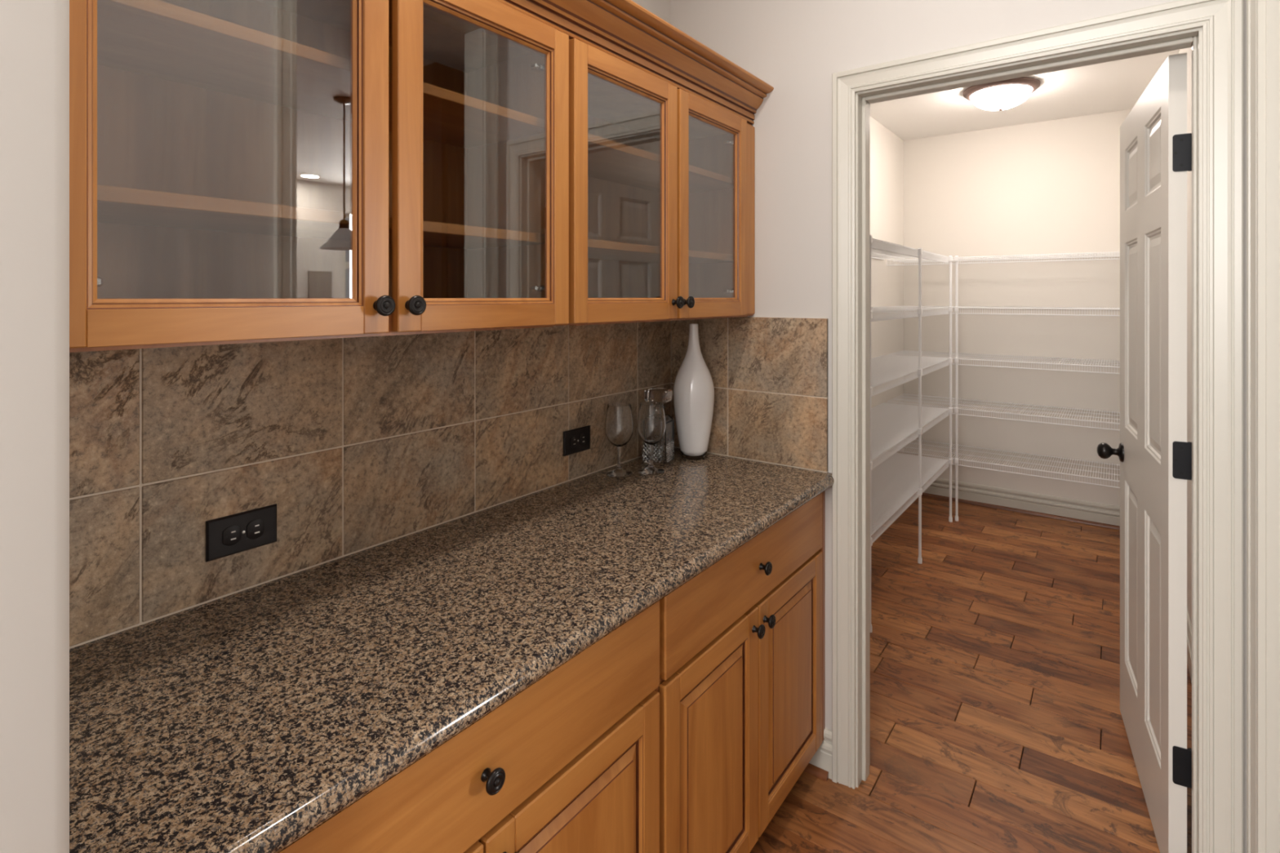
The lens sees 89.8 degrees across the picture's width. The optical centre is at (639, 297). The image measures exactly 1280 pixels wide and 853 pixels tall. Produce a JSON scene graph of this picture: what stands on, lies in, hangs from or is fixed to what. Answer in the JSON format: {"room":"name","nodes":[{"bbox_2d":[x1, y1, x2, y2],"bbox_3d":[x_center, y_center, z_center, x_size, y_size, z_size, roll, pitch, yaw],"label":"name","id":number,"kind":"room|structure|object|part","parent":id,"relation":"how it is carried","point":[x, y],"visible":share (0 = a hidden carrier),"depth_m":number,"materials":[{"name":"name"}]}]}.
{"room":"butler's pantry","nodes":[
{"label":"butler's pantry","id":0,"kind":"room"},
{"bbox_2d":[0,0,69,852],"bbox_3d":[-0.726,0.075,0.607,0.662,2.740,0.151,0,0,37],"label":"wall","id":1,"kind":"structure","parent":0,"point":[34,34],"depth_m":0.45,"materials":[{"name":"paint"}]},
{"bbox_2d":[631,0,903,453],"bbox_3d":[0.450,0.075,2.847,0.124,2.740,5.150,0,0,37],"label":"wall","id":2,"kind":"structure","parent":0,"point":[886,148],"depth_m":4.40,"materials":[{"name":"paint"}]},
{"bbox_2d":[69,0,568,352],"bbox_3d":[-0.530,-0.247,1.107,0.359,0.619,0.880,0,0,37],"label":"upper cabinet","id":3,"kind":"object","parent":2,"relation":"attached to","point":[241,171],"visible":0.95,"depth_m":1.08,"materials":[{"name":"brown wood"}]},
{"bbox_3d":[-0.532,0.035,0.864,0.019,0.043,0.332,0,0,37],"label":"rail","id":4,"kind":"part","parent":3,"relation":"part of","materials":[{"name":"brown wood"}]},
{"bbox_2d":[97,0,544,148],"bbox_3d":[-0.556,-0.368,1.126,0.283,0.019,0.848,0,0,37],"label":"shelf","id":5,"kind":"object","parent":3,"relation":"attached to","point":[154,42],"depth_m":1.02,"materials":[{"name":"brown wood"}]},
{"bbox_2d":[97,184,544,248],"bbox_3d":[-0.556,-0.125,1.126,0.283,0.019,0.848,0,0,37],"label":"shelf","id":6,"kind":"object","parent":3,"relation":"attached to","point":[119,209],"depth_m":1.01,"materials":[{"name":"brown wood"}]},
{"bbox_3d":[-0.401,0.013,1.002,0.027,0.033,0.033,0,0,37],"label":"knob","id":7,"kind":"part","parent":3,"relation":"part of","materials":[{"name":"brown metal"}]},
{"bbox_3d":[-0.368,0.013,1.047,0.027,0.033,0.033,0,0,37],"label":"knob","id":8,"kind":"part","parent":3,"relation":"part of","materials":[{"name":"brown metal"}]},
{"bbox_3d":[-0.278,0.035,1.207,0.019,0.043,0.318,0,0,37],"label":"rail","id":9,"kind":"part","parent":3,"relation":"part of","materials":[{"name":"brown wood"}]},
{"bbox_3d":[-0.278,-0.534,1.207,0.019,0.043,0.318,0,0,37],"label":"rail","id":10,"kind":"part","parent":3,"relation":"part of","materials":[{"name":"brown wood"}]},
{"bbox_2d":[496,0,773,124],"bbox_3d":[-0.139,-0.614,1.369,0.098,0.115,1.769,0,0,37],"label":"crown molding","id":11,"kind":"structure","parent":3,"relation":"attached to","point":[624,30],"depth_m":1.59,"materials":[{"name":"brown wood"}]},
{"bbox_2d":[69,320,671,648],"bbox_3d":[-0.415,0.297,1.573,0.010,0.468,1.770,0,0,37],"label":"tile backsplash","id":12,"kind":"structure","parent":2,"relation":"attached to","point":[358,444],"depth_m":1.25,"materials":[{"name":"tile"}]},
{"bbox_2d":[205,503,276,561],"bbox_3d":[-0.713,0.422,1.155,0.008,0.070,0.116,0,0,37],"label":"wall outlet","id":13,"kind":"object","parent":12,"relation":"attached to","point":[227,535],"visible":1,"depth_m":1.15,"materials":[{"name":"black plastic"}]},
{"bbox_2d":[222,525,240,546],"bbox_3d":[-0.723,0.422,1.138,0.002,0.034,0.029,0,0,37],"label":"receptacle","id":14,"kind":"object","parent":13,"relation":"attached to","point":[231,534],"depth_m":1.14,"materials":[{"name":"grey plastic"}]},
{"bbox_2d":[246,519,264,538],"bbox_3d":[-0.699,0.422,1.169,0.002,0.034,0.029,0,0,37],"label":"receptacle","id":15,"kind":"object","parent":13,"relation":"attached to","point":[255,527],"depth_m":1.17,"materials":[{"name":"grey plastic"}]},
{"bbox_2d":[563,425,590,456],"bbox_3d":[-0.181,0.418,1.873,0.008,0.070,0.114,0,0,37],"label":"wall outlet","id":16,"kind":"object","parent":12,"relation":"attached to","point":[575,440],"visible":1,"depth_m":1.87,"materials":[{"name":"black plastic"}]},
{"bbox_2d":[569,435,577,448],"bbox_3d":[-0.191,0.418,1.855,0.002,0.034,0.029,0,0,37],"label":"receptacle","id":17,"kind":"object","parent":16,"relation":"attached to","point":[573,439],"depth_m":1.85,"materials":[{"name":"grey plastic"}]},
{"bbox_2d":[579,433,586,445],"bbox_3d":[-0.168,0.418,1.887,0.002,0.034,0.029,0,0,37],"label":"receptacle","id":18,"kind":"object","parent":16,"relation":"attached to","point":[582,436],"depth_m":1.89,"materials":[{"name":"grey plastic"}]},
{"bbox_2d":[564,38,755,325],"bbox_3d":[-0.004,-0.247,1.818,0.359,0.619,0.887,0,0,37],"label":"upper cabinet","id":19,"kind":"object","parent":2,"relation":"attached to","point":[662,175],"visible":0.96,"depth_m":1.88,"materials":[{"name":"brown wood"}]},
{"bbox_3d":[-0.028,0.035,1.544,0.019,0.043,0.316,0,0,37],"label":"rail","id":20,"kind":"part","parent":19,"relation":"part of","materials":[{"name":"brown wood"}]},
{"bbox_3d":[-0.028,-0.534,1.544,0.019,0.043,0.316,0,0,37],"label":"rail","id":21,"kind":"part","parent":19,"relation":"part of","materials":[{"name":"brown wood"}]},
{"bbox_2d":[587,133,733,193],"bbox_3d":[-0.029,-0.368,1.836,0.283,0.019,0.855,0,0,37],"label":"shelf","id":22,"kind":"object","parent":19,"relation":"attached to","point":[611,163],"depth_m":1.85,"materials":[{"name":"brown wood"}]},
{"bbox_2d":[587,239,733,263],"bbox_3d":[-0.029,-0.125,1.836,0.283,0.019,0.855,0,0,37],"label":"shelf","id":23,"kind":"object","parent":19,"relation":"attached to","point":[599,251],"depth_m":1.83,"materials":[{"name":"brown wood"}]},
{"bbox_3d":[0.099,0.013,1.676,0.027,0.033,0.033,0,0,37],"label":"knob","id":24,"kind":"part","parent":19,"relation":"part of","materials":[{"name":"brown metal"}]},
{"bbox_3d":[0.130,0.013,1.718,0.027,0.033,0.033,0,0,37],"label":"knob","id":25,"kind":"part","parent":19,"relation":"part of","materials":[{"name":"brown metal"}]},
{"bbox_3d":[0.214,0.035,1.871,0.019,0.043,0.300,0,0,37],"label":"rail","id":26,"kind":"part","parent":19,"relation":"part of","materials":[{"name":"brown wood"}]},
{"bbox_3d":[0.214,-0.534,1.871,0.019,0.043,0.300,0,0,37],"label":"rail","id":27,"kind":"part","parent":19,"relation":"part of","materials":[{"name":"brown wood"}]},
{"bbox_2d":[670,0,1246,852],"bbox_3d":[0.751,0.075,1.883,1.515,2.740,0.116,0,0,37],"label":"wall","id":28,"kind":"structure","parent":0,"point":[795,47],"depth_m":1.97,"materials":[{"name":"paint"}]},
{"bbox_2d":[671,316,827,472],"bbox_3d":[0.340,0.297,2.109,0.564,0.466,0.010,0,0,37],"label":"tile backsplash","id":29,"kind":"structure","parent":28,"relation":"attached to","point":[769,375],"depth_m":2.06,"materials":[{"name":"tile"}]},
{"bbox_2d":[803,763,828,781],"bbox_3d":[0.509,1.435,1.962,0.131,0.019,0.017,0,0,37],"label":"trim","id":30,"kind":"structure","parent":28,"relation":"attached to","point":[816,771],"depth_m":1.94,"materials":[{"name":"brown wood"}]},
{"bbox_2d":[808,728,831,779],"bbox_3d":[0.521,1.376,1.970,0.142,0.138,0.018,0,0,37],"label":"baseboard","id":31,"kind":"structure","parent":28,"relation":"attached to","point":[822,758],"depth_m":1.94,"materials":[{"name":"paint"}]},
{"bbox_2d":[855,26,1202,852],"bbox_3d":[0.981,0.415,1.712,0.796,2.060,0.116,0,0,37],"label":"trim","id":32,"kind":"structure","parent":28,"relation":"attached to","point":[1193,38],"depth_m":1.66,"materials":[{"name":"paint"}]},
{"bbox_2d":[831,0,1243,852],"bbox_3d":[0.941,0.388,1.658,0.902,2.113,0.020,0,0,37],"label":"trim","id":33,"kind":"structure","parent":28,"relation":"attached to","point":[1221,21],"depth_m":1.42,"materials":[{"name":"paint"}]},
{"bbox_2d":[749,494,1191,852],"bbox_3d":[1.898,1.475,0.336,8.400,0.060,8.000,0,0,37],"label":"floor","id":34,"kind":"structure","parent":0,"point":[997,725],"depth_m":2.27,"materials":[{"name":"brown wood"}]},
{"bbox_2d":[279,600,659,852],"bbox_3d":[-0.435,1.006,1.046,0.582,0.876,0.898,0,0,37],"label":"base cabinet","id":35,"kind":"object","parent":34,"relation":"on","point":[570,763],"visible":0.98,"depth_m":1.00,"materials":[{"name":"brown wood"}]},
{"bbox_2d":[69,447,834,852],"bbox_3d":[-0.178,0.549,1.397,0.599,0.036,1.769,0,0,37],"label":"countertop","id":36,"kind":"structure","parent":35,"relation":"on","point":[246,721],"depth_m":0.95,"materials":[{"name":"stone"}]},
{"bbox_2d":[604,402,633,477],"bbox_3d":[-0.062,0.426,1.928,0.088,0.208,0.088,0,0,37],"label":"wine glass","id":37,"kind":"object","parent":36,"relation":"on","point":[619,420],"visible":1,"depth_m":1.90,"materials":[{"name":"clear glass"}]},
{"bbox_3d":[-0.062,0.489,1.928,0.079,0.083,0.079,0,0,37],"label":"stem","id":38,"kind":"part","parent":37,"relation":"part of","materials":[{"name":"clear glass"}]},
{"bbox_2d":[604,402,633,447],"bbox_3d":[-0.062,0.385,1.928,0.088,0.125,0.088,0,0,37],"label":"bowl","id":39,"kind":"object","parent":37,"relation":"on","point":[619,420],"depth_m":1.90,"materials":[{"name":"clear glass"}]},
{"bbox_2d":[636,401,666,475],"bbox_3d":[0.035,0.426,1.952,0.088,0.208,0.088,0,0,37],"label":"wine glass","id":40,"kind":"object","parent":36,"relation":"on","point":[651,424],"visible":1,"depth_m":1.92,"materials":[{"name":"clear glass"}]},
{"bbox_3d":[0.035,0.489,1.952,0.079,0.083,0.079,0,0,37],"label":"stem","id":41,"kind":"part","parent":40,"relation":"part of","materials":[{"name":"clear glass"}]},
{"bbox_2d":[636,401,666,444],"bbox_3d":[0.035,0.385,1.952,0.088,0.125,0.088,0,0,37],"label":"bowl","id":42,"kind":"object","parent":40,"relation":"on","point":[651,424],"depth_m":1.92,"materials":[{"name":"clear glass"}]},
{"bbox_2d":[641,387,674,464],"bbox_3d":[0.059,0.415,2.087,0.090,0.231,0.090,0,0,25],"label":"decanter","id":43,"kind":"object","parent":36,"relation":"on","point":[663,451],"visible":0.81,"depth_m":2.06,"materials":[{"name":"clear glass"}]},
{"bbox_2d":[673,324,714,459],"bbox_3d":[0.178,0.309,2.131,0.137,0.442,0.137,0,0,37],"label":"bottle vase","id":44,"kind":"object","parent":36,"relation":"on","point":[693,386],"visible":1,"depth_m":2.08,"materials":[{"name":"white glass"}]},
{"bbox_3d":[-0.205,0.668,0.891,0.027,0.033,0.033,0,0,37],"label":"knob","id":45,"kind":"part","parent":35,"relation":"part of","materials":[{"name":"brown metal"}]},
{"bbox_3d":[-0.094,0.791,1.077,0.017,0.054,0.320,0,0,37],"label":"rail","id":46,"kind":"part","parent":35,"relation":"part of","materials":[{"name":"brown wood"}]},
{"bbox_3d":[-0.094,1.051,1.077,0.015,0.467,0.318,0,0,37],"label":"raised panel","id":47,"kind":"part","parent":35,"relation":"part of","materials":[{"name":"brown wood"}]},
{"bbox_2d":[655,490,825,852],"bbox_3d":[0.092,1.006,1.757,0.582,0.876,0.870,0,0,37],"label":"base cabinet","id":48,"kind":"object","parent":34,"relation":"on","point":[741,689],"visible":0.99,"depth_m":1.51,"materials":[{"name":"brown wood"}]},
{"bbox_3d":[0.282,0.956,1.616,0.019,0.777,0.870,0,0,37],"label":"frame","id":49,"kind":"part","parent":48,"relation":"part of","materials":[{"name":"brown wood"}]},
{"bbox_3d":[0.165,0.791,1.426,0.017,0.054,0.302,0,0,37],"label":"rail","id":50,"kind":"part","parent":48,"relation":"part of","materials":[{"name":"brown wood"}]},
{"bbox_3d":[0.165,1.051,1.426,0.015,0.467,0.300,0,0,37],"label":"raised panel","id":51,"kind":"part","parent":48,"relation":"part of","materials":[{"name":"brown wood"}]},
{"bbox_3d":[0.292,0.668,1.599,0.017,0.170,0.837,0,0,37],"label":"drawer","id":52,"kind":"part","parent":48,"relation":"part of","materials":[{"name":"brown wood"}]},
{"bbox_3d":[0.165,1.312,1.426,0.017,0.054,0.302,0,0,37],"label":"rail","id":53,"kind":"part","parent":48,"relation":"part of","materials":[{"name":"brown wood"}]},
{"bbox_3d":[0.287,0.807,1.554,0.027,0.033,0.033,0,0,37],"label":"knob","id":54,"kind":"part","parent":48,"relation":"part of","materials":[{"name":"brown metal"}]},
{"bbox_3d":[0.310,0.668,1.586,0.027,0.033,0.033,0,0,37],"label":"knob","id":55,"kind":"part","parent":48,"relation":"part of","materials":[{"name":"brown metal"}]},
{"bbox_3d":[0.323,0.807,1.603,0.027,0.033,0.033,0,0,37],"label":"knob","id":56,"kind":"part","parent":48,"relation":"part of","materials":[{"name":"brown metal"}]},
{"bbox_3d":[0.415,0.791,1.764,0.017,0.054,0.320,0,0,37],"label":"rail","id":57,"kind":"part","parent":48,"relation":"part of","materials":[{"name":"brown wood"}]},
{"bbox_3d":[0.415,1.051,1.764,0.015,0.467,0.318,0,0,37],"label":"raised panel","id":58,"kind":"part","parent":48,"relation":"part of","materials":[{"name":"brown wood"}]},
{"bbox_3d":[0.415,1.312,1.764,0.017,0.054,0.320,0,0,37],"label":"rail","id":59,"kind":"part","parent":48,"relation":"part of","materials":[{"name":"brown wood"}]},
{"bbox_2d":[870,235,952,632],"bbox_3d":[1.122,0.588,3.290,0.424,1.711,2.426,0,0,37],"label":"wire shelving","id":60,"kind":"object","parent":34,"relation":"on","point":[895,477],"visible":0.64,"depth_m":3.53,"materials":[{"name":"white metal"}]},
{"bbox_3d":[1.108,-0.237,3.287,0.402,0.043,2.400,0,0,37],"label":"shelf","id":61,"kind":"part","parent":60,"relation":"part of","materials":[{"name":"white metal"}]},
{"bbox_3d":[1.108,0.739,3.287,0.402,0.043,2.400,0,0,37],"label":"shelf","id":62,"kind":"part","parent":60,"relation":"part of","materials":[{"name":"white metal"}]},
{"bbox_3d":[1.108,1.067,3.287,0.402,0.043,2.400,0,0,37],"label":"shelf","id":63,"kind":"part","parent":60,"relation":"part of","materials":[{"name":"white metal"}]},
{"bbox_3d":[1.108,0.087,3.287,0.402,0.043,2.400,0,0,37],"label":"shelf","id":64,"kind":"part","parent":60,"relation":"part of","materials":[{"name":"white metal"}]},
{"bbox_3d":[1.108,0.417,3.287,0.402,0.043,2.400,0,0,37],"label":"shelf","id":65,"kind":"part","parent":60,"relation":"part of","materials":[{"name":"white metal"}]},
{"bbox_2d":[887,251,1119,521],"bbox_3d":[2.428,0.588,4.142,1.501,1.711,0.465,0,0,37],"label":"wire shelving","id":66,"kind":"object","parent":34,"relation":"on","point":[956,259],"visible":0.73,"depth_m":4.10,"materials":[{"name":"white metal"}]},
{"bbox_3d":[2.434,-0.237,4.150,1.499,0.043,0.439,0,0,37],"label":"shelf","id":67,"kind":"part","parent":66,"relation":"part of","materials":[{"name":"white metal"}]},
{"bbox_3d":[2.434,0.739,4.150,1.499,0.043,0.439,0,0,37],"label":"shelf","id":68,"kind":"part","parent":66,"relation":"part of","materials":[{"name":"white metal"}]},
{"bbox_3d":[2.434,0.087,4.150,1.499,0.043,0.439,0,0,37],"label":"shelf","id":69,"kind":"part","parent":66,"relation":"part of","materials":[{"name":"white metal"}]},
{"bbox_3d":[2.434,0.417,4.150,1.499,0.043,0.439,0,0,37],"label":"shelf","id":70,"kind":"part","parent":66,"relation":"part of","materials":[{"name":"white metal"}]},
{"bbox_3d":[2.434,1.067,4.150,1.499,0.043,0.439,0,0,37],"label":"shelf","id":71,"kind":"part","parent":66,"relation":"part of","materials":[{"name":"white metal"}]},
{"bbox_2d":[903,109,1131,506],"bbox_3d":[2.603,0.140,4.381,1.515,2.610,0.120,0,0,37],"label":"wall","id":72,"kind":"structure","parent":0,"point":[1051,186],"depth_m":4.33,"materials":[{"name":"paint"}]},
{"bbox_2d":[914,491,1119,529],"bbox_3d":[2.555,1.435,4.314,1.511,0.019,0.017,0,0,37],"label":"trim","id":73,"kind":"structure","parent":72,"relation":"attached to","point":[1023,511],"depth_m":4.29,"materials":[{"name":"wood"}]},
{"bbox_2d":[921,477,1119,525],"bbox_3d":[2.564,1.376,4.325,1.511,0.138,0.018,0,0,37],"label":"baseboard","id":74,"kind":"structure","parent":72,"relation":"attached to","point":[1040,503],"depth_m":4.29,"materials":[{"name":"paint"}]},
{"bbox_2d":[870,48,1179,140],"bbox_3d":[1.712,-1.190,3.180,1.515,0.050,3.112,0,0,37],"label":"ceiling","id":75,"kind":"structure","parent":0,"point":[1116,85],"depth_m":3.86,"materials":[{"name":"paint"}]},
{"bbox_2d":[962,76,1040,111],"bbox_3d":[2.010,-1.102,3.583,0.380,0.125,0.380,0,0,37],"label":"ceiling lamp","id":76,"kind":"object","parent":75,"relation":"attached to","point":[999,95],"visible":0.95,"depth_m":3.49,"materials":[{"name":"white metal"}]},
{"bbox_3d":[2.010,-1.094,3.583,0.298,0.088,0.298,0,0,37],"label":"lamp shade","id":77,"kind":"part","parent":76,"relation":"part of","materials":[{"name":"white glass"}]},
{"bbox_2d":[1178,47,1191,626],"bbox_3d":[2.367,0.075,2.694,0.115,2.740,3.112,0,0,37],"label":"wall","id":78,"kind":"structure","parent":0,"point":[1188,51],"depth_m":2.64,"materials":[{"name":"paint"}]},
{"bbox_2d":[1097,53,1191,852],"bbox_3d":[1.494,0.421,1.892,0.178,2.024,0.763,0,0,30],"label":"door","id":79,"kind":"structure","parent":78,"relation":"in","point":[1153,451],"depth_m":1.72,"materials":[{"name":"paint"}]},
{"bbox_3d":[1.605,0.527,2.196,0.071,0.064,0.064,0,0,30],"label":"knob","id":80,"kind":"part","parent":79,"relation":"part of","materials":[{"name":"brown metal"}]},
{"bbox_3d":[1.573,-0.387,2.031,0.035,0.204,0.228,0,0,30],"label":"panel","id":81,"kind":"part","parent":79,"relation":"part of","materials":[{"name":"paint"}]},
{"bbox_3d":[1.573,0.125,2.031,0.035,0.611,0.228,0,0,30],"label":"panel","id":82,"kind":"part","parent":79,"relation":"part of","materials":[{"name":"paint"}]},
{"bbox_3d":[1.573,0.910,2.031,0.035,0.606,0.228,0,0,30],"label":"panel","id":83,"kind":"part","parent":79,"relation":"part of","materials":[{"name":"paint"}]},
{"bbox_3d":[1.405,-0.387,1.735,0.035,0.204,0.219,0,0,30],"label":"panel","id":84,"kind":"part","parent":79,"relation":"part of","materials":[{"name":"paint"}]},
{"bbox_3d":[1.405,0.125,1.735,0.035,0.611,0.219,0,0,30],"label":"panel","id":85,"kind":"part","parent":79,"relation":"part of","materials":[{"name":"paint"}]},
{"bbox_3d":[1.405,0.910,1.735,0.035,0.606,0.219,0,0,30],"label":"panel","id":86,"kind":"part","parent":79,"relation":"part of","materials":[{"name":"paint"}]},
{"bbox_2d":[1186,608,1191,683],"bbox_3d":[2.274,1.376,2.680,0.018,0.138,2.978,0,0,37],"label":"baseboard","id":87,"kind":"structure","parent":78,"relation":"attached to","point":[1188,624],"depth_m":2.49,"materials":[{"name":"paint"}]},
{"bbox_3d":[0.065,0.075,-0.411,0.115,2.740,4.618,0,0,37],"label":"wall","id":88,"kind":"structure","parent":0,"visible":0},
{"bbox_2d":[1246,0,1265,852],"bbox_3d":[1.012,0.122,0.980,0.020,2.646,0.902,0,0,37],"label":"trim","id":89,"kind":"structure","parent":88,"relation":"attached to","point":[1255,9],"depth_m":1.30,"materials":[{"name":"paint"}]},
{"bbox_2d":[1265,0,1279,852],"bbox_3d":[1.066,0.148,0.940,0.115,2.593,0.796,0,0,37],"label":"trim","id":90,"kind":"structure","parent":88,"relation":"attached to","point":[1272,7],"depth_m":1.27,"materials":[{"name":"paint"}]}
]}

